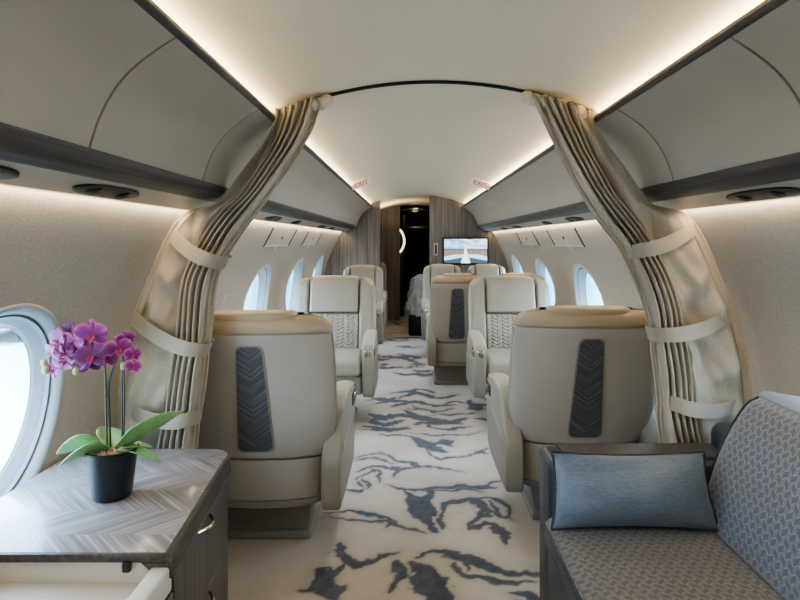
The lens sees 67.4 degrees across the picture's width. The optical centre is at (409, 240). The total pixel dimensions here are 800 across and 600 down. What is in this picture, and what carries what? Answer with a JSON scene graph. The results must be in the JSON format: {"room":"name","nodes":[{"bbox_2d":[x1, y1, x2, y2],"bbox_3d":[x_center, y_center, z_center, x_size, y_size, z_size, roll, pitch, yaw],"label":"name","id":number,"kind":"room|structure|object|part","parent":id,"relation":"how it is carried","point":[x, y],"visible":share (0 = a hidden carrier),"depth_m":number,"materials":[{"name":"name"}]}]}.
{"room":"aircraft cabin","nodes":[
{"label":"aircraft cabin","id":0,"kind":"room"},
{"bbox_2d":[0,184,341,472],"bbox_3d":[-0.967,0.560,5.625,0.243,1.400,13.950,0,0,0],"label":"wall","id":1,"kind":"structure","parent":0,"point":[79,258],"depth_m":1.89,"materials":[{"name":"fabric"}]},
{"bbox_2d":[0,165,19,179],"bbox_3d":[-0.778,-0.127,1.030,0.069,0.026,0.310,0,0,2],"label":"light","id":2,"kind":"object","parent":1,"relation":"attached to","point":[5,172],"visible":1,"depth_m":1.14,"materials":[{"name":"black plastic"}]},
{"bbox_2d":[0,304,63,497],"bbox_3d":[-1.074,0.455,1.520,0.160,0.590,0.690,0,0,0],"label":"window","id":3,"kind":"structure","parent":1,"relation":"in","point":[33,323],"depth_m":1.76,"materials":[{"name":"white plastic"}]},
{"bbox_2d":[72,184,139,198],"bbox_3d":[-0.778,-0.127,1.550,0.069,0.026,0.310,0,0,2],"label":"light","id":4,"kind":"object","parent":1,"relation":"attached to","point":[107,191],"visible":1,"depth_m":1.52,"materials":[{"name":"black plastic"}]},
{"bbox_2d":[0,160,351,231],"bbox_3d":[-0.778,-0.134,3.098,0.107,0.036,8.895,0,0,0],"label":"trim","id":5,"kind":"structure","parent":1,"relation":"attached to","point":[30,176],"depth_m":1.47,"materials":[{"name":"beige plastic"}]},
{"bbox_2d":[242,264,271,309],"bbox_3d":[-1.074,0.455,4.210,0.160,0.590,0.690,0,0,0],"label":"window","id":6,"kind":"structure","parent":1,"relation":"in","point":[256,298],"depth_m":4.40,"materials":[{"name":"clear glass"}]},
{"bbox_3d":[-1.115,0.455,4.210,0.067,0.482,0.582,0,0,0],"label":"pane","id":7,"kind":"part","parent":6,"relation":"part of","materials":[{"name":"clear glass"}]},
{"bbox_2d":[265,216,281,220],"bbox_3d":[-0.778,-0.127,3.420,0.069,0.026,0.300,0,0,2],"label":"light","id":8,"kind":"object","parent":1,"relation":"attached to","point":[272,218],"visible":0.99,"depth_m":3.36,"materials":[{"name":"black plastic"}]},
{"bbox_2d":[263,228,296,249],"bbox_3d":[-0.906,-0.011,4.210,0.082,0.151,0.788,0,0,0],"label":"panel","id":9,"kind":"object","parent":1,"relation":"attached to","point":[279,237],"visible":1,"depth_m":4.16,"materials":[{"name":"beige plastic"}]},
{"bbox_2d":[285,258,303,309],"bbox_3d":[-1.074,0.455,5.550,0.160,0.590,0.690,0,0,0],"label":"window","id":10,"kind":"structure","parent":1,"relation":"in","point":[296,274],"depth_m":5.74,"materials":[{"name":"clear glass"}]},
{"bbox_3d":[-1.115,0.455,5.550,0.067,0.482,0.582,0,0,0],"label":"pane","id":11,"kind":"part","parent":10,"relation":"part of","materials":[{"name":"clear glass"}]},
{"bbox_2d":[302,231,321,247],"bbox_3d":[-0.906,-0.011,5.550,0.082,0.151,0.788,0,0,0],"label":"panel","id":12,"kind":"object","parent":1,"relation":"attached to","point":[311,238],"visible":1,"depth_m":5.52,"materials":[{"name":"beige plastic"}]},
{"bbox_2d":[312,255,323,276],"bbox_3d":[-1.074,0.455,6.880,0.160,0.590,0.690,0,0,0],"label":"window","id":13,"kind":"structure","parent":1,"relation":"in","point":[317,270],"depth_m":7.11,"materials":[{"name":"clear glass"}]},
{"bbox_2d":[228,301,539,599],"bbox_3d":[0.090,1.260,5.630,2.160,0.001,13.960,0,0,0],"label":"floor","id":14,"kind":"structure","parent":0,"point":[426,511],"depth_m":2.69,"materials":[{"name":"carpet"}]},
{"bbox_2d":[0,449,230,599],"bbox_3d":[-0.779,0.965,1.090,0.581,0.591,1.700,0,0,0],"label":"sideboard","id":15,"kind":"object","parent":14,"relation":"on","point":[168,539],"visible":0.98,"depth_m":1.43,"materials":[{"name":"grey wood"}]},
{"bbox_2d":[0,563,170,599],"bbox_3d":[-0.748,0.723,0.772,0.465,0.075,1.065,0,0,0],"label":"drawer","id":16,"kind":"object","parent":15,"relation":"on","point":[18,581],"depth_m":1.28,"materials":[{"name":"beige wood"}]},
{"bbox_2d":[40,319,182,502],"bbox_3d":[-0.786,0.433,1.587,0.349,0.469,0.158,0,0,-20],"label":"potted orchid","id":17,"kind":"object","parent":15,"relation":"on","point":[111,462],"visible":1,"depth_m":1.54,"materials":[{"name":"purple plant"}]},
{"bbox_3d":[-0.937,0.287,1.565,0.050,0.042,0.014,0,0,36],"label":"flower","id":18,"kind":"part","parent":17,"relation":"part of","materials":[{"name":"pink plant"}]},
{"bbox_3d":[-0.924,0.335,1.555,0.046,0.038,0.026,0,0,0],"label":"flower","id":19,"kind":"part","parent":17,"relation":"part of","materials":[{"name":"pink plant"}]},
{"bbox_3d":[-0.916,0.251,1.554,0.064,0.051,0.016,0,0,22],"label":"flower","id":20,"kind":"part","parent":17,"relation":"part of","materials":[{"name":"pink plant"}]},
{"bbox_3d":[-0.910,0.286,1.547,0.049,0.043,0.012,0,0,27],"label":"flower","id":21,"kind":"part","parent":17,"relation":"part of","materials":[{"name":"pink plant"}]},
{"bbox_3d":[-0.898,0.307,1.557,0.065,0.055,0.029,0,0,33],"label":"flower","id":22,"kind":"part","parent":17,"relation":"part of","materials":[{"name":"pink plant"}]},
{"bbox_3d":[-0.887,0.283,1.540,0.054,0.045,0.020,0,0,0],"label":"flower","id":23,"kind":"part","parent":17,"relation":"part of","materials":[{"name":"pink plant"}]},
{"bbox_3d":[-0.878,0.232,1.561,0.058,0.048,0.018,0,0,12],"label":"flower","id":24,"kind":"part","parent":17,"relation":"part of","materials":[{"name":"purple plant"}]},
{"bbox_3d":[-0.870,0.262,1.544,0.074,0.065,0.018,0,0,7],"label":"flower","id":25,"kind":"part","parent":17,"relation":"part of","materials":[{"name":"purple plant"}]},
{"bbox_3d":[-0.846,0.281,1.544,0.074,0.063,0.022,0,0,-18],"label":"flower","id":26,"kind":"part","parent":17,"relation":"part of","materials":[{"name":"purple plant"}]},
{"bbox_3d":[-0.828,0.314,1.547,0.058,0.044,0.038,0,0,0],"label":"flower","id":27,"kind":"part","parent":17,"relation":"part of","materials":[{"name":"purple plant"}]},
{"bbox_3d":[-0.816,0.293,1.530,0.079,0.071,0.029,0,0,13],"label":"flower","id":28,"kind":"part","parent":17,"relation":"part of","materials":[{"name":"purple plant"}]},
{"bbox_3d":[-0.818,0.233,1.542,0.085,0.067,0.022,0,0,-6],"label":"flower","id":29,"kind":"part","parent":17,"relation":"part of","materials":[{"name":"purple plant"}]},
{"bbox_3d":[-0.832,0.410,1.567,0.082,0.289,0.009,0,0,-13],"label":"stem","id":30,"kind":"part","parent":17,"relation":"part of","materials":[{"name":"green plant"}]},
{"bbox_3d":[-0.778,0.303,1.547,0.045,0.033,0.026,0,0,0],"label":"flower","id":31,"kind":"part","parent":17,"relation":"part of","materials":[{"name":"purple plant"}]},
{"bbox_3d":[-0.782,0.605,1.575,0.132,0.127,0.132,0,0,0],"label":"pot","id":32,"kind":"part","parent":17,"relation":"part of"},
{"bbox_3d":[-0.778,0.407,1.575,0.035,0.295,0.006,0,0,20],"label":"stem","id":33,"kind":"part","parent":17,"relation":"part of","materials":[{"name":"green plant"}]},
{"bbox_3d":[-0.757,0.277,1.553,0.070,0.060,0.018,0,0,-17],"label":"flower","id":34,"kind":"part","parent":17,"relation":"part of","materials":[{"name":"purple plant"}]},
{"bbox_3d":[-0.749,0.412,1.579,0.029,0.287,0.007,0,0,24],"label":"stem","id":35,"kind":"part","parent":17,"relation":"part of","materials":[{"name":"green plant"}]},
{"bbox_3d":[-0.738,0.422,1.570,0.041,0.265,0.009,0,0,24],"label":"stem","id":36,"kind":"part","parent":17,"relation":"part of","materials":[{"name":"green plant"}]},
{"bbox_3d":[-0.743,0.251,1.566,0.050,0.040,0.017,0,0,-27],"label":"flower","id":37,"kind":"part","parent":17,"relation":"part of","materials":[{"name":"purple plant"}]},
{"bbox_3d":[-0.721,0.292,1.560,0.011,0.038,0.046,0,0,43],"label":"flower","id":38,"kind":"part","parent":17,"relation":"part of","materials":[{"name":"purple plant"}]},
{"bbox_3d":[-0.717,0.324,1.555,0.041,0.035,0.014,0,0,-35],"label":"flower","id":39,"kind":"part","parent":17,"relation":"part of","materials":[{"name":"purple plant"}]},
{"bbox_3d":[-0.520,0.845,1.014,0.010,0.160,0.588,0,0,0],"label":"drawer","id":40,"kind":"part","parent":15,"relation":"part of","materials":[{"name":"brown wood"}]},
{"bbox_3d":[-0.541,0.825,1.558,0.049,0.200,0.485,0,0,0],"label":"drawer","id":41,"kind":"part","parent":15,"relation":"part of","materials":[{"name":"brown wood"}]},
{"bbox_3d":[-0.525,0.735,1.560,0.030,0.009,0.105,0,0,0],"label":"handle","id":42,"kind":"part","parent":15,"relation":"part of","materials":[{"name":"beige metal"}]},
{"bbox_3d":[-0.525,0.942,1.560,0.030,0.009,0.105,0,0,0],"label":"handle","id":43,"kind":"part","parent":15,"relation":"part of","materials":[{"name":"beige metal"}]},
{"bbox_3d":[-0.541,1.038,1.558,0.010,0.215,0.487,0,0,-5],"label":"drawer","id":44,"kind":"part","parent":15,"relation":"part of","materials":[{"name":"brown wood"}]},
{"bbox_2d":[198,310,355,538],"bbox_3d":[-0.605,0.765,2.610,0.682,0.990,0.762,0,0,0],"label":"seat","id":45,"kind":"object","parent":14,"relation":"on","point":[274,401],"visible":0.86,"depth_m":2.34,"materials":[{"name":"beige leather"}]},
{"bbox_3d":[-0.605,0.612,2.304,0.144,0.437,0.117,0,0,0],"label":"insert frame","id":46,"kind":"part","parent":45,"relation":"part of","materials":[{"name":"black leather"}]},
{"bbox_3d":[-0.605,1.242,2.750,0.370,0.034,0.440,0,0,0],"label":"floor plate","id":47,"kind":"part","parent":45,"relation":"part of","materials":[{"name":"beige plastic"}]},
{"bbox_3d":[-0.605,0.952,2.445,0.514,0.167,0.161,0,0,0],"label":"panel","id":48,"kind":"part","parent":45,"relation":"part of","materials":[{"name":"beige leather"}]},
{"bbox_3d":[-0.311,0.862,2.670,0.077,0.420,0.640,0,0,0],"label":"armrest","id":49,"kind":"part","parent":45,"relation":"part of","materials":[{"name":"beige leather"}]},
{"bbox_3d":[-0.273,0.835,2.610,0.008,0.050,0.380,0,0,0],"label":"pocket trim","id":50,"kind":"part","parent":45,"relation":"part of","materials":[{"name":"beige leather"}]},
{"bbox_2d":[294,275,378,415],"bbox_3d":[-0.575,0.765,4.370,0.682,0.990,0.762,0,0,0],"label":"seat","id":51,"kind":"object","parent":14,"relation":"on","point":[348,302],"visible":0.56,"depth_m":4.50,"materials":[{"name":"beige leather"}]},
{"bbox_3d":[-0.575,0.691,4.511,0.386,0.298,0.144,0,0,0],"label":"quilted panel","id":52,"kind":"part","parent":51,"relation":"part of","materials":[{"name":"beige leather"}]},
{"bbox_2d":[335,348,361,376],"bbox_3d":[-0.575,0.855,4.260,0.500,0.120,0.500,0,0,0],"label":"seat cushion","id":53,"kind":"object","parent":51,"relation":"on","point":[348,360],"depth_m":4.03,"materials":[{"name":"beige leather"}]},
{"bbox_3d":[-0.575,0.975,4.275,0.505,0.135,0.460,0,0,0],"label":"seat","id":54,"kind":"part","parent":51,"relation":"part of","materials":[{"name":"beige leather"}]},
{"bbox_3d":[-0.281,0.755,4.000,0.048,0.055,0.022,0,0,0],"label":"chrome lever","id":55,"kind":"part","parent":51,"relation":"part of","materials":[{"name":"metal"}]},
{"bbox_3d":[-0.281,0.862,4.310,0.077,0.420,0.640,0,0,0],"label":"armrest","id":56,"kind":"part","parent":51,"relation":"part of","materials":[{"name":"beige leather"}]},
{"bbox_2d":[343,265,384,356],"bbox_3d":[-0.525,0.765,6.450,0.508,0.990,0.762,0,0,0],"label":"seat","id":57,"kind":"object","parent":14,"relation":"on","point":[375,273],"visible":0.23,"depth_m":6.61,"materials":[{"name":"beige leather"}]},
{"bbox_3d":[-0.319,0.862,6.390,0.077,0.420,0.640,0,0,0],"label":"armrest","id":58,"kind":"part","parent":57,"relation":"part of","materials":[{"name":"beige leather"}]},
{"bbox_2d":[380,262,387,325],"bbox_3d":[-0.540,0.765,7.800,0.508,0.990,0.762,0,0,0],"label":"seat","id":59,"kind":"object","parent":14,"relation":"on","point":[382,265],"visible":0.07,"depth_m":7.87,"materials":[{"name":"beige leather"}]},
{"bbox_3d":[-0.334,0.862,7.740,0.077,0.420,0.640,0,0,0],"label":"armrest","id":60,"kind":"part","parent":59,"relation":"part of","materials":[{"name":"beige leather"}]},
{"bbox_2d":[404,274,422,335],"bbox_3d":[0.135,0.855,8.178,0.444,0.810,0.506,0,0,0],"label":"covered chair","id":61,"kind":"object","parent":14,"relation":"on","point":[412,308],"visible":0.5,"depth_m":7.99,"materials":[{"name":"fabric"}]},
{"bbox_3d":[0.160,0.840,8.150,0.240,0.250,0.340,0,0,0],"label":"seat","id":62,"kind":"part","parent":61,"relation":"part of","materials":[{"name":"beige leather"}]},
{"bbox_2d":[421,264,460,339],"bbox_3d":[0.375,0.765,6.730,0.508,0.990,0.762,0,0,0],"label":"seat","id":63,"kind":"object","parent":14,"relation":"on","point":[430,271],"visible":0.2,"depth_m":6.89,"materials":[{"name":"beige leather"}]},
{"bbox_3d":[0.169,0.862,6.670,0.077,0.420,0.640,0,0,0],"label":"armrest","id":64,"kind":"part","parent":63,"relation":"part of","materials":[{"name":"beige leather"}]},
{"bbox_2d":[425,273,480,384],"bbox_3d":[0.395,0.765,5.330,0.508,0.990,0.762,0,0,0],"label":"seat","id":65,"kind":"object","parent":14,"relation":"on","point":[447,321],"visible":0.76,"depth_m":5.07,"materials":[{"name":"beige leather"}]},
{"bbox_3d":[0.189,0.862,5.390,0.077,0.420,0.640,0,0,0],"label":"armrest","id":66,"kind":"part","parent":65,"relation":"part of","materials":[{"name":"beige leather"}]},
{"bbox_3d":[0.395,1.242,5.470,0.370,0.034,0.440,0,0,0],"label":"floor plate","id":67,"kind":"part","parent":65,"relation":"part of","materials":[{"name":"grey plastic"}]},
{"bbox_3d":[0.395,0.952,5.165,0.370,0.167,0.161,0,0,0],"label":"panel","id":68,"kind":"part","parent":65,"relation":"part of","materials":[{"name":"beige leather"}]},
{"bbox_3d":[0.395,0.612,5.025,0.144,0.437,0.118,0,0,0],"label":"insert frame","id":69,"kind":"part","parent":65,"relation":"part of","materials":[{"name":"black leather"}]},
{"bbox_2d":[467,264,504,276],"bbox_3d":[0.890,0.765,6.730,0.508,0.990,0.762,0,0,0],"label":"seat","id":70,"kind":"object","parent":14,"relation":"on","point":[481,270],"visible":0.05,"depth_m":6.91,"materials":[{"name":"beige leather"}]},
{"bbox_2d":[466,275,549,397],"bbox_3d":[0.762,0.765,4.350,0.682,0.990,0.762,0,0,0],"label":"seat","id":71,"kind":"object","parent":14,"relation":"on","point":[494,302],"visible":0.56,"depth_m":4.48,"materials":[{"name":"beige leather"}]},
{"bbox_3d":[0.469,0.862,4.290,0.077,0.420,0.640,0,0,0],"label":"armrest","id":72,"kind":"part","parent":71,"relation":"part of","materials":[{"name":"beige leather"}]},
{"bbox_3d":[0.469,0.755,3.980,0.048,0.055,0.022,0,0,0],"label":"chrome lever","id":73,"kind":"part","parent":71,"relation":"part of","materials":[{"name":"metal"}]},
{"bbox_2d":[486,348,509,375],"bbox_3d":[0.762,0.855,4.240,0.500,0.120,0.500,0,0,0],"label":"seat cushion","id":74,"kind":"object","parent":71,"relation":"on","point":[497,359],"depth_m":4.02,"materials":[{"name":"beige leather"}]},
{"bbox_3d":[0.762,0.691,4.491,0.386,0.298,0.144,0,0,0],"label":"quilted panel","id":75,"kind":"part","parent":71,"relation":"part of","materials":[{"name":"beige leather"}]},
{"bbox_2d":[500,273,543,279],"bbox_3d":[0.920,0.765,5.350,0.508,0.990,0.762,0,0,0],"label":"seat","id":76,"kind":"object","parent":14,"relation":"on","point":[519,274],"visible":0.06,"depth_m":5.00,"materials":[{"name":"beige leather"}]},
{"bbox_2d":[486,305,659,519],"bbox_3d":[0.735,0.765,2.780,0.682,0.990,0.762,0,0,0],"label":"seat","id":77,"kind":"object","parent":14,"relation":"on","point":[578,373],"visible":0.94,"depth_m":2.49,"materials":[{"name":"beige leather"}]},
{"bbox_3d":[0.403,0.835,2.780,0.008,0.050,0.380,0,0,0],"label":"pocket trim","id":78,"kind":"part","parent":77,"relation":"part of","materials":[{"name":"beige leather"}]},
{"bbox_3d":[0.442,0.862,2.840,0.077,0.420,0.640,0,0,0],"label":"armrest","id":79,"kind":"part","parent":77,"relation":"part of","materials":[{"name":"beige leather"}]},
{"bbox_3d":[0.735,1.242,2.920,0.370,0.034,0.440,0,0,0],"label":"floor plate","id":80,"kind":"part","parent":77,"relation":"part of","materials":[{"name":"beige plastic"}]},
{"bbox_3d":[0.735,0.952,2.615,0.514,0.167,0.161,0,0,0],"label":"panel","id":81,"kind":"part","parent":77,"relation":"part of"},
{"bbox_3d":[0.735,0.612,2.474,0.144,0.437,0.117,0,0,0],"label":"insert frame","id":82,"kind":"part","parent":77,"relation":"part of","materials":[{"name":"black leather"}]},
{"bbox_3d":[1.028,0.862,2.840,0.077,0.420,0.640,0,0,0],"label":"armrest","id":83,"kind":"part","parent":77,"relation":"part of","materials":[{"name":"beige leather"}]},
{"bbox_2d":[540,391,799,599],"bbox_3d":[0.819,0.848,0.639,0.843,0.824,2.678,0,0,0],"label":"divan","id":84,"kind":"object","parent":14,"relation":"on","point":[753,459],"visible":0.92,"depth_m":1.56,"materials":[{"name":"grey fabric"}]},
{"bbox_3d":[0.795,0.965,1.895,0.745,0.590,0.165,0,0,0],"label":"arm","id":85,"kind":"part","parent":84,"relation":"part of","materials":[{"name":"grey fabric"}]},
{"bbox_2d":[551,450,717,530],"bbox_3d":[0.638,0.715,1.722,0.471,0.216,0.157,0,0,5],"label":"throw pillow","id":86,"kind":"object","parent":84,"relation":"on","point":[592,490],"visible":1,"depth_m":1.68,"materials":[{"name":"fabric"}]},
{"bbox_2d":[545,517,784,599],"bbox_3d":[0.702,0.860,0.550,0.600,0.081,2.500,0,0,0],"label":"seat cushion","id":87,"kind":"object","parent":84,"relation":"on","point":[594,563],"depth_m":1.52,"materials":[{"name":"grey fabric"}]},
{"bbox_3d":[0.967,0.646,0.560,0.138,0.424,2.480,19,0,0],"label":"backrest","id":88,"kind":"part","parent":84,"relation":"part of","materials":[{"name":"grey fabric"}]},
{"bbox_2d":[380,205,399,320],"bbox_3d":[-0.624,0.347,9.520,0.928,1.826,0.040,0,0,0],"label":"door","id":89,"kind":"structure","parent":0,"point":[389,217],"depth_m":9.50,"materials":[{"name":"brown wood"}]},
{"bbox_2d":[358,205,428,221],"bbox_3d":[0.090,-0.340,5.625,2.000,0.620,13.950,0,0,0],"label":"ceiling","id":90,"kind":"structure","parent":0,"point":[408,206],"depth_m":11.29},
{"bbox_2d":[400,215,404,316],"bbox_3d":[-0.470,0.410,11.200,0.750,1.700,2.400,0,0,0],"label":"wall","id":91,"kind":"structure","parent":0,"point":[402,217],"depth_m":10.00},
{"bbox_2d":[400,229,404,252],"bbox_3d":[-0.280,0.000,9.954,0.404,0.494,0.042,0,0,0],"label":"lamp","id":92,"kind":"object","parent":91,"relation":"attached to","point":[402,237],"visible":0.28,"depth_m":9.94,"materials":[{"name":"beige"}]},
{"bbox_2d":[400,208,428,215],"bbox_3d":[0.090,-0.432,11.200,1.700,0.217,2.800,0,0,0],"label":"ceiling","id":93,"kind":"structure","parent":0,"point":[407,211],"depth_m":11.03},
{"bbox_2d":[405,215,427,228],"bbox_3d":[0.090,0.310,12.600,2.600,2.100,0.030,0,0,0],"label":"wall","id":94,"kind":"structure","parent":0,"point":[410,220],"depth_m":12.58,"materials":[{"name":"black"}]},
{"bbox_2d":[405,226,427,300],"bbox_3d":[0.150,0.476,12.560,0.620,1.568,0.040,0,0,0],"label":"door","id":95,"kind":"structure","parent":94,"relation":"in","point":[416,240],"depth_m":12.56,"materials":[{"name":"black metal"}]},
{"bbox_2d":[324,195,509,274],"bbox_3d":[0.090,0.341,7.562,2.356,1.839,0.056,0,0,0],"label":"wall","id":96,"kind":"structure","parent":0,"point":[447,217],"depth_m":7.55,"materials":[{"name":"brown wood"}]},
{"bbox_2d":[0,122,356,229],"bbox_3d":[-0.694,-0.168,3.098,0.068,0.048,8.895,0,0,0],"label":"trim","id":97,"kind":"structure","parent":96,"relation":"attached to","point":[17,144],"depth_m":1.34,"materials":[{"name":"grey wood"}]},
{"bbox_2d":[133,0,371,206],"bbox_3d":[-0.496,-0.438,3.098,0.040,0.029,8.895,0,0,0],"label":"trim","id":98,"kind":"structure","parent":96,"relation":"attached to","point":[149,6],"depth_m":1.44,"materials":[{"name":"grey plastic"}]},
{"bbox_2d":[442,237,488,264],"bbox_3d":[0.695,0.125,7.523,0.580,0.345,0.058,0,0,0],"label":"wall screen","id":99,"kind":"object","parent":96,"relation":"attached to","point":[455,250],"visible":1,"depth_m":7.49,"materials":[{"name":"black plastic"}]},
{"bbox_2d":[462,0,788,206],"bbox_3d":[0.676,-0.438,3.098,0.040,0.029,8.895,0,0,0],"label":"trim","id":100,"kind":"structure","parent":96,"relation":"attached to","point":[765,7],"depth_m":1.44,"materials":[{"name":"grey plastic"}]},
{"bbox_2d":[477,152,799,228],"bbox_3d":[0.874,-0.168,3.098,0.068,0.048,8.895,0,0,0],"label":"trim","id":101,"kind":"structure","parent":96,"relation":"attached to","point":[786,167],"depth_m":1.72,"materials":[{"name":"grey plastic"}]},
{"bbox_2d":[428,215,428,264],"bbox_3d":[0.840,0.360,10.400,0.950,1.800,4.000,0,0,0],"label":"wall","id":102,"kind":"structure","parent":0,"point":[428,215],"depth_m":11.84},
{"bbox_2d":[152,0,763,210],"bbox_3d":[0.090,-0.497,4.225,1.460,0.176,11.150,0,0,0],"label":"ceiling","id":103,"kind":"structure","parent":0,"point":[414,142],"depth_m":1.82,"materials":[{"name":"plastic"}]},
{"bbox_2d":[0,0,174,146],"bbox_3d":[-0.619,-0.312,-0.043,0.263,0.245,2.575,0,0,0],"label":"bin","id":104,"kind":"object","parent":103,"relation":"attached to","point":[61,61],"visible":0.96,"depth_m":1.06,"materials":[{"name":"plastic"}]},
{"bbox_2d":[202,109,370,224],"bbox_3d":[-0.619,-0.312,4.735,0.263,0.245,5.610,0,0,0],"label":"bin","id":105,"kind":"object","parent":103,"relation":"attached to","point":[307,185],"visible":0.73,"depth_m":3.05,"materials":[{"name":"plastic"}]},
{"bbox_2d":[351,178,371,189],"bbox_3d":[-0.400,-0.472,4.950,0.177,0.105,0.012,0,0,0],"label":"exit sign","id":106,"kind":"object","parent":103,"relation":"attached to","point":[367,181],"visible":0.95,"depth_m":4.95,"materials":[{"name":"white plastic"}]},
{"bbox_2d":[281,80,590,110],"bbox_3d":[0.090,-0.520,2.185,1.205,0.131,0.013,0,0,0],"label":"track","id":107,"kind":"object","parent":103,"relation":"attached to","point":[421,81],"visible":0.66,"depth_m":2.18,"materials":[{"name":"black plastic"}]},
{"bbox_2d":[117,94,333,448],"bbox_3d":[-0.667,0.305,2.144,0.786,1.671,0.158,0,0,0],"label":"curtain","id":108,"kind":"object","parent":107,"relation":"hanging from","point":[172,319],"visible":0.84,"depth_m":2.13,"materials":[{"name":"fabric"}]},
{"bbox_2d":[519,90,751,442],"bbox_3d":[0.817,0.299,2.145,0.840,1.682,0.157,0,0,4],"label":"curtain","id":109,"kind":"object","parent":107,"relation":"hanging from","point":[700,364],"visible":0.79,"depth_m":2.13,"materials":[{"name":"fabric"}]},
{"bbox_2d":[470,178,490,189],"bbox_3d":[0.580,-0.472,4.950,0.177,0.105,0.012,0,0,0],"label":"exit sign","id":110,"kind":"object","parent":103,"relation":"attached to","point":[474,181],"visible":0.96,"depth_m":4.95,"materials":[{"name":"white plastic"}]},
{"bbox_2d":[463,109,673,225],"bbox_3d":[0.798,-0.312,4.735,0.263,0.245,5.610,0,0,0],"label":"bin","id":111,"kind":"object","parent":103,"relation":"attached to","point":[545,184],"visible":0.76,"depth_m":3.10,"materials":[{"name":"plastic"}]},
{"bbox_2d":[732,0,799,98],"bbox_3d":[0.798,-0.312,-0.043,0.263,0.245,2.575,0,0,0],"label":"bin","id":112,"kind":"object","parent":103,"relation":"attached to","point":[775,36],"visible":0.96,"depth_m":1.18,"materials":[{"name":"plastic"}]},
{"bbox_2d":[493,196,799,416],"bbox_3d":[1.147,0.560,5.625,0.243,1.400,13.950,0,0,0],"label":"wall","id":113,"kind":"structure","parent":0,"point":[754,246],"depth_m":2.09,"materials":[{"name":"plastic"}]},
{"bbox_2d":[511,255,523,272],"bbox_3d":[1.254,0.455,6.880,0.160,0.590,0.690,0,0,0],"label":"window","id":114,"kind":"structure","parent":113,"relation":"in","point":[517,268],"depth_m":7.09,"materials":[{"name":"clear glass"}]},
{"bbox_2d":[516,232,538,247],"bbox_3d":[1.086,-0.011,5.550,0.082,0.151,0.788,0,0,0],"label":"panel","id":115,"kind":"object","parent":113,"relation":"attached to","point":[526,238],"visible":1,"depth_m":5.52,"materials":[{"name":"beige plastic"}]},
{"bbox_2d":[535,258,555,305],"bbox_3d":[1.254,0.455,5.550,0.160,0.590,0.690,0,0,0],"label":"window","id":116,"kind":"structure","parent":113,"relation":"in","point":[541,270],"depth_m":5.62,"materials":[{"name":"clear glass"}]},
{"bbox_3d":[1.296,0.455,5.550,0.067,0.482,0.582,0,0,0],"label":"pane","id":117,"kind":"part","parent":116,"relation":"part of","materials":[{"name":"clear glass"}]},
{"bbox_2d":[541,221,552,224],"bbox_3d":[0.958,-0.127,4.200,0.067,0.026,0.160,0,0,2],"label":"light","id":118,"kind":"object","parent":113,"relation":"attached to","point":[543,222],"visible":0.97,"depth_m":4.17,"materials":[{"name":"black plastic"}]},
{"bbox_2d":[546,228,584,249],"bbox_3d":[1.086,-0.011,4.210,0.082,0.151,0.788,0,0,0],"label":"panel","id":119,"kind":"object","parent":113,"relation":"attached to","point":[569,237],"visible":1,"depth_m":4.16,"materials":[{"name":"beige plastic"}]},
{"bbox_2d":[565,217,583,221],"bbox_3d":[0.958,-0.127,3.500,0.068,0.026,0.300,0,0,-2],"label":"light","id":120,"kind":"object","parent":113,"relation":"attached to","point":[572,219],"visible":0.99,"depth_m":3.45,"materials":[{"name":"black plastic"}]},
{"bbox_2d":[573,264,604,304],"bbox_3d":[1.254,0.455,4.210,0.160,0.590,0.690,0,0,0],"label":"window","id":121,"kind":"structure","parent":113,"relation":"in","point":[587,291],"depth_m":4.37,"materials":[{"name":"clear glass"}]},
{"bbox_3d":[1.296,0.455,4.210,0.067,0.482,0.582,0,0,0],"label":"pane","id":122,"kind":"part","parent":121,"relation":"part of","materials":[{"name":"clear glass"}]},
{"bbox_2d":[482,179,799,231],"bbox_3d":[0.959,-0.134,3.098,0.107,0.036,8.895,0,0,0],"label":"trim","id":123,"kind":"structure","parent":113,"relation":"attached to","point":[717,198],"depth_m":2.02,"materials":[{"name":"beige plastic"}]},
{"bbox_2d":[726,187,799,200],"bbox_3d":[0.958,-0.127,1.640,0.068,0.026,0.330,0,0,-2],"label":"light","id":124,"kind":"object","parent":113,"relation":"attached to","point":[774,192],"visible":1,"depth_m":1.61,"materials":[{"name":"black plastic"}]},
{"label":"outside","id":125,"kind":"structure","parent":0,"visible":0},
{"bbox_2d":[0,329,29,470],"bbox_3d":[0.090,3.910,80.000,320.000,0.001,400.000,0,0,0],"label":"sky","id":126,"kind":"structure","parent":125,"point":[14,362],"depth_m":15.90,"materials":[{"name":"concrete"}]},
{"bbox_3d":[-0.560,-0.417,3.095,0.100,0.025,8.890,0,0,0],"label":"trim","id":127,"kind":"structure","parent":0,"visible":0},
{"bbox_2d":[89,37,257,179],"bbox_3d":[-0.619,-0.312,1.587,0.263,0.245,0.675,0,0,0],"label":"bin","id":128,"kind":"object","parent":127,"relation":"attached to","point":[171,110],"visible":0.74,"depth_m":1.48,"materials":[{"name":"plastic"}]},
{"bbox_3d":[0.740,-0.417,3.095,0.100,0.025,8.890,0,0,0],"label":"trim","id":129,"kind":"structure","parent":0,"visible":0},
{"bbox_2d":[619,37,799,180],"bbox_3d":[0.798,-0.312,1.587,0.263,0.245,0.675,0,0,0],"label":"bin","id":130,"kind":"object","parent":129,"relation":"attached to","point":[729,107],"visible":0.84,"depth_m":1.49,"materials":[{"name":"plastic"}]}
]}

